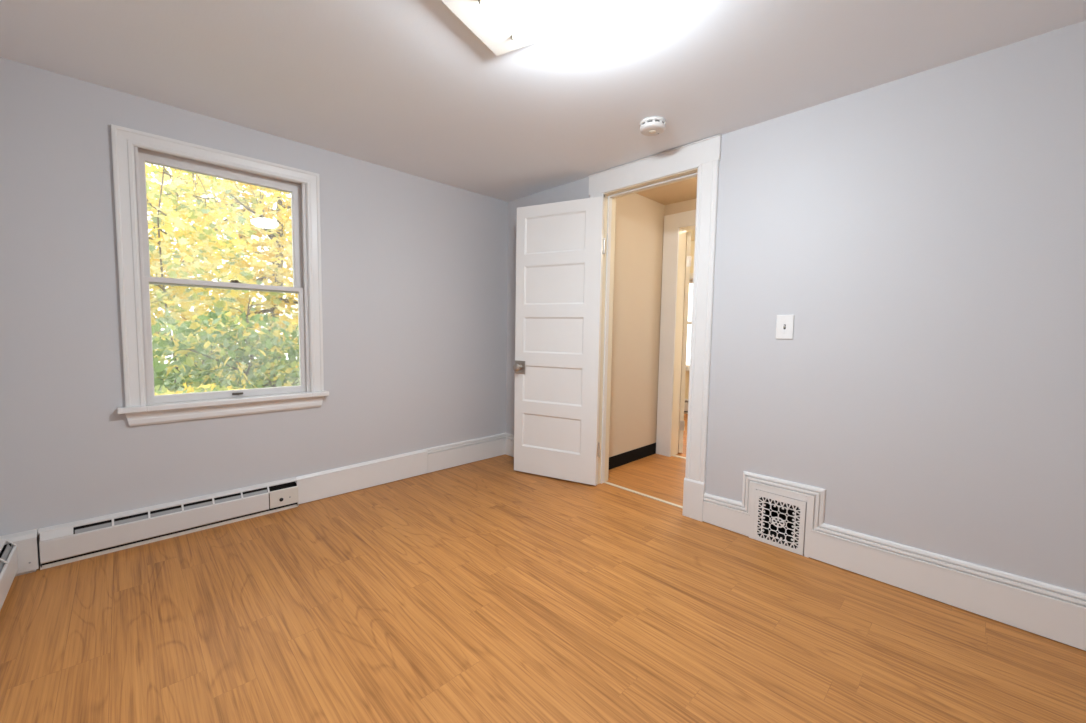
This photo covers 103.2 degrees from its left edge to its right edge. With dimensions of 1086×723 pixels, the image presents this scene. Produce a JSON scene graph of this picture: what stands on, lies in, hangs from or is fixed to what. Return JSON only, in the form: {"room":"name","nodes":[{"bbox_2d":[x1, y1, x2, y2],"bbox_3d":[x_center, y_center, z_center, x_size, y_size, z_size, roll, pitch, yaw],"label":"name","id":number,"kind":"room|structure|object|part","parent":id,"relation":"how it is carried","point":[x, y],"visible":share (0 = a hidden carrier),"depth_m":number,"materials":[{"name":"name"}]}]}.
{"room":"empty bedroom","nodes":[
{"label":"empty bedroom","id":0,"kind":"room"},
{"bbox_2d":[0,57,507,565],"bbox_3d":[-1.358,-0.217,2.775,3.014,2.156,0.140,-3,6,-44],"label":"wall","id":1,"kind":"structure","parent":0,"point":[414,269],"depth_m":2.25,"materials":[{"name":"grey paint"}]},
{"bbox_2d":[38,477,298,569],"bbox_3d":[-1.843,0.807,2.237,1.015,0.173,0.075,-3,6,-44],"label":"baseboard heater","id":2,"kind":"object","parent":1,"relation":"attached to","point":[65,543],"visible":1,"depth_m":2.15,"materials":[{"name":"white metal"}]},
{"bbox_3d":[-2.158,0.767,1.911,0.099,0.033,0.027,-3,6,-44],"label":"blank plate","id":3,"kind":"part","parent":2,"relation":"part of","materials":[{"name":"white metal"}]},
{"bbox_3d":[-1.884,0.817,2.174,0.859,0.100,0.014,-3,6,-44],"label":"panel","id":4,"kind":"part","parent":2,"relation":"part of","materials":[{"name":"white metal"}]},
{"bbox_2d":[111,124,328,426],"bbox_3d":[-1.720,-0.409,2.371,0.936,1.413,0.197,-3,6,-44],"label":"window","id":5,"kind":"structure","parent":1,"relation":"in","point":[131,148],"depth_m":2.23,"materials":[{"name":"white paint"}]},
{"bbox_3d":[-1.733,-0.727,2.370,0.728,0.652,0.034,-3,6,-44],"label":"sash","id":6,"kind":"part","parent":5,"relation":"part of","materials":[{"name":"white paint"}]},
{"bbox_3d":[-1.730,0.211,2.415,0.936,0.027,0.197,-3,6,-44],"label":"sill","id":7,"kind":"part","parent":5,"relation":"part of","materials":[{"name":"white wood"}]},
{"bbox_3d":[-1.716,-0.117,2.386,0.726,0.632,0.034,-3,6,-44],"label":"sash","id":8,"kind":"part","parent":5,"relation":"part of","materials":[{"name":"white paint"}]},
{"bbox_2d":[296,433,505,503],"bbox_3d":[-0.908,0.745,3.186,1.648,0.184,0.022,-3,6,-44],"label":"baseboard","id":9,"kind":"structure","parent":1,"relation":"attached to","point":[337,481],"depth_m":3.04,"materials":[{"name":"white wood"}]},
{"bbox_2d":[0,413,1085,722],"bbox_3d":[0.637,0.909,3.012,6.114,0.060,5.290,-3,6,-44],"label":"floor","id":10,"kind":"structure","parent":0,"point":[486,590],"depth_m":1.57,"materials":[{"name":"brown wood"}]},
{"bbox_2d":[0,529,38,575],"bbox_3d":[-2.253,0.828,1.846,0.115,0.174,0.063,-3,6,-44],"label":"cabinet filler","id":11,"kind":"object","parent":10,"relation":"on","point":[25,541],"visible":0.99,"depth_m":1.85,"materials":[{"name":"white metal"}]},
{"bbox_2d":[0,0,1085,204],"bbox_3d":[0.384,-1.234,1.679,4.054,0.084,4.010,-3,6,-44],"label":"ceiling","id":12,"kind":"structure","parent":0,"point":[406,86],"depth_m":1.76,"materials":[{"name":"paint"}]},
{"bbox_2d":[441,0,655,55],"bbox_3d":[0.020,-1.117,1.363,0.640,0.116,0.345,3,5,28],"label":"ceiling light","id":13,"kind":"object","parent":12,"relation":"attached to","point":[504,26],"visible":1,"depth_m":1.42,"materials":[{"name":"white"}]},
{"bbox_3d":[0.098,-1.089,1.322,0.224,0.067,0.224,3,5,28],"label":"lamp shade","id":14,"kind":"part","parent":13,"relation":"part of","materials":[{"name":"white glass"}]},
{"bbox_2d":[640,117,665,135],"bbox_3d":[0.564,-1.203,2.213,0.132,0.049,0.132,-3,6,-44],"label":"smoke detector","id":15,"kind":"object","parent":12,"relation":"attached to","point":[651,126],"visible":1,"depth_m":2.18,"materials":[{"name":"white plastic"}]},
{"bbox_2d":[609,193,664,456],"bbox_3d":[0.672,-0.249,3.511,0.920,2.180,0.100,-3,6,-44],"label":"wall","id":16,"kind":"structure","parent":0,"point":[639,219],"depth_m":3.52,"materials":[{"name":"beige paint"}]},
{"bbox_2d":[609,443,655,469],"bbox_3d":[0.699,0.792,3.553,0.902,0.098,0.006,-3,6,-44],"label":"baseboard","id":17,"kind":"structure","parent":16,"relation":"attached to","point":[621,459],"depth_m":3.59,"materials":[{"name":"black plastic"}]},
{"bbox_2d":[665,199,695,215],"bbox_3d":[1.447,0.266,3.489,0.120,3.180,1.278,-3,6,-44],"label":"wall","id":18,"kind":"structure","parent":0,"point":[688,205],"depth_m":3.62,"materials":[{"name":"beige paint"}]},
{"bbox_2d":[656,210,695,456],"bbox_3d":[1.412,-0.188,3.487,0.146,2.085,0.961,-3,6,-44],"label":"trim","id":19,"kind":"structure","parent":18,"relation":"attached to","point":[676,226],"depth_m":3.73,"materials":[{"name":"white wood"}]},
{"bbox_3d":[1.081,-0.211,3.738,0.020,2.085,0.139,-3,6,-44],"label":"casing","id":20,"kind":"part","parent":19,"relation":"part of","materials":[{"name":"white wood"}]},
{"bbox_2d":[678,232,690,452],"bbox_3d":[1.318,-0.174,4.113,0.043,1.945,0.702,2,4,12],"label":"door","id":21,"kind":"structure","parent":18,"relation":"in","point":[688,234],"depth_m":3.78,"materials":[{"name":"white paint"}]},
{"bbox_2d":[685,240,694,398],"bbox_3d":[2.286,-0.427,5.529,0.140,2.300,3.600,-3,6,-44],"label":"wall","id":22,"kind":"structure","parent":0,"point":[692,242],"depth_m":5.72,"materials":[{"name":"beige paint"}]},
{"bbox_2d":[684,399,687,413],"bbox_3d":[1.919,0.603,5.817,0.062,0.194,2.204,-3,6,-44],"label":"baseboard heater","id":23,"kind":"object","parent":22,"relation":"attached to","point":[686,400],"visible":0.02,"depth_m":5.78,"materials":[{"name":"white metal"}]},
{"bbox_3d":[1.901,0.611,5.802,0.014,0.111,2.194,-3,6,-44],"label":"panel","id":24,"kind":"part","parent":23,"relation":"part of","materials":[{"name":"white metal"}]},
{"bbox_2d":[686,273,692,370],"bbox_3d":[1.944,-0.524,5.796,0.150,1.295,1.190,-3,6,-44],"label":"window","id":25,"kind":"structure","parent":22,"relation":"in","point":[691,274],"depth_m":5.77,"materials":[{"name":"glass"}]},
{"bbox_2d":[687,229,694,240],"bbox_3d":[1.575,-1.565,4.734,2.180,0.060,3.840,-3,6,-44],"label":"ceiling","id":26,"kind":"structure","parent":0,"point":[692,231],"depth_m":5.30,"materials":[{"name":"beige paint"}]},
{"bbox_2d":[506,20,1085,593],"bbox_3d":[1.073,0.350,2.394,0.110,3.156,3.870,-3,6,-44],"label":"wall","id":27,"kind":"structure","parent":0,"point":[922,235],"depth_m":1.78,"materials":[{"name":"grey paint"}]},
{"bbox_2d":[505,433,513,456],"bbox_3d":[-0.022,0.741,3.443,0.022,0.184,0.893,-3,6,-44],"label":"baseboard","id":28,"kind":"structure","parent":27,"relation":"in","point":[509,440],"depth_m":3.70,"materials":[{"name":"white wood"}]},
{"bbox_2d":[513,196,605,485],"bbox_3d":[0.099,-0.133,3.087,0.679,1.966,0.171,3,5,27],"label":"door","id":29,"kind":"structure","parent":27,"relation":"in","point":[560,246],"depth_m":3.06,"materials":[{"name":"white paint"}]},
{"bbox_3d":[-0.187,0.044,3.185,0.058,0.058,0.061,3,5,27],"label":"knob","id":30,"kind":"part","parent":29,"relation":"part of","materials":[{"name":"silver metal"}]},
{"bbox_3d":[-0.172,0.042,3.215,0.090,0.098,0.007,3,5,27],"label":"knob plate","id":31,"kind":"part","parent":29,"relation":"part of","materials":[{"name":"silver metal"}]},
{"bbox_2d":[604,481,682,508],"bbox_3d":[0.672,0.888,2.865,0.028,0.004,0.663,-3,6,-44],"label":"trim","id":32,"kind":"structure","parent":27,"relation":"attached to","point":[618,486],"depth_m":2.85,"materials":[{"name":"beige wood"}]},
{"bbox_2d":[588,134,721,521],"bbox_3d":[0.670,-0.182,2.772,0.155,2.152,0.922,-3,6,-44],"label":"trim","id":33,"kind":"structure","parent":27,"relation":"attached to","point":[700,160],"depth_m":2.49,"materials":[{"name":"white wood"}]},
{"bbox_3d":[0.355,-0.252,3.004,0.020,1.796,0.117,-3,6,-44],"label":"casing","id":34,"kind":"part","parent":33,"relation":"part of","materials":[{"name":"white wood"}]},
{"bbox_3d":[0.720,-0.169,2.820,0.018,2.120,0.865,-3,6,-44],"label":"hall casing","id":35,"kind":"part","parent":33,"relation":"part of","materials":[{"name":"white wood"}]},
{"bbox_3d":[0.901,-0.204,2.447,0.020,1.796,0.117,-3,6,-44],"label":"casing","id":36,"kind":"part","parent":33,"relation":"part of","materials":[{"name":"white wood"}]},
{"bbox_2d":[753,489,805,555],"bbox_3d":[1.295,0.805,2.280,0.292,0.267,0.233,-3,6,-44],"label":"air vent","id":37,"kind":"object","parent":27,"relation":"in","point":[779,521],"visible":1,"depth_m":2.22,"materials":[{"name":"white metal"}]},
{"bbox_2d":[776,315,793,338],"bbox_3d":[1.202,-0.172,2.143,0.017,0.120,0.079,-3,6,-44],"label":"light switch","id":38,"kind":"object","parent":27,"relation":"attached to","point":[784,323],"visible":1,"depth_m":2.14,"materials":[{"name":"white plastic"}]},
{"bbox_2d":[703,471,1085,650],"bbox_3d":[1.607,0.807,1.777,0.022,0.350,1.947,-3,6,-44],"label":"baseboard","id":39,"kind":"structure","parent":27,"relation":"attached to","point":[1053,612],"depth_m":1.79,"materials":[{"name":"white wood"}]},
{"label":"outside","id":40,"kind":"structure","parent":0,"visible":0},
{"bbox_2d":[153,362,299,392],"bbox_3d":[-8.845,0.854,11.075,26.000,0.100,21.700,-3,6,-44],"label":"ground","id":41,"kind":"structure","parent":40,"point":[243,363],"depth_m":13.74,"materials":[{"name":"plant"}]},
{"bbox_2d":[154,382,253,394],"bbox_3d":[-2.772,0.807,3.488,1.043,1.286,0.616,-3,6,-44],"label":"shrub","id":42,"kind":"object","parent":41,"relation":"on","point":[211,387],"visible":0.09,"depth_m":3.45,"materials":[{"name":"yellow plant"}]},
{"bbox_2d":[145,163,262,382],"bbox_3d":[-4.218,-0.709,4.864,0.952,4.053,1.795,5,6,42],"label":"young tree","id":43,"kind":"object","parent":41,"relation":"on","point":[171,265],"visible":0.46,"depth_m":4.93,"materials":[{"name":"yellow plant"}]},
{"bbox_2d":[145,164,299,385],"bbox_3d":[-4.340,-1.780,6.877,5.262,5.911,1.970,-3,6,-44],"label":"maple tree","id":44,"kind":"object","parent":41,"relation":"on","point":[274,303],"visible":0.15,"depth_m":6.32,"materials":[{"name":"yellow plant"}]},
{"bbox_2d":[151,298,299,393],"bbox_3d":[-3.163,0.349,4.471,2.063,2.042,0.779,-3,5,-42],"label":"shrub","id":45,"kind":"object","parent":41,"relation":"on","point":[203,372],"visible":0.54,"depth_m":4.29,"materials":[{"name":"green plant"}]},
{"bbox_3d":[-0.992,-0.038,0.336,0.120,2.156,3.870,-3,6,-44],"label":"wall","id":46,"kind":"structure","parent":0,"visible":0},
{"bbox_2d":[0,539,17,609],"bbox_3d":[-1.659,0.878,1.200,0.062,0.185,1.704,-3,6,-44],"label":"baseboard heater","id":47,"kind":"object","parent":46,"relation":"attached to","point":[8,555],"visible":1,"depth_m":1.71,"materials":[{"name":"white metal"}]}
]}

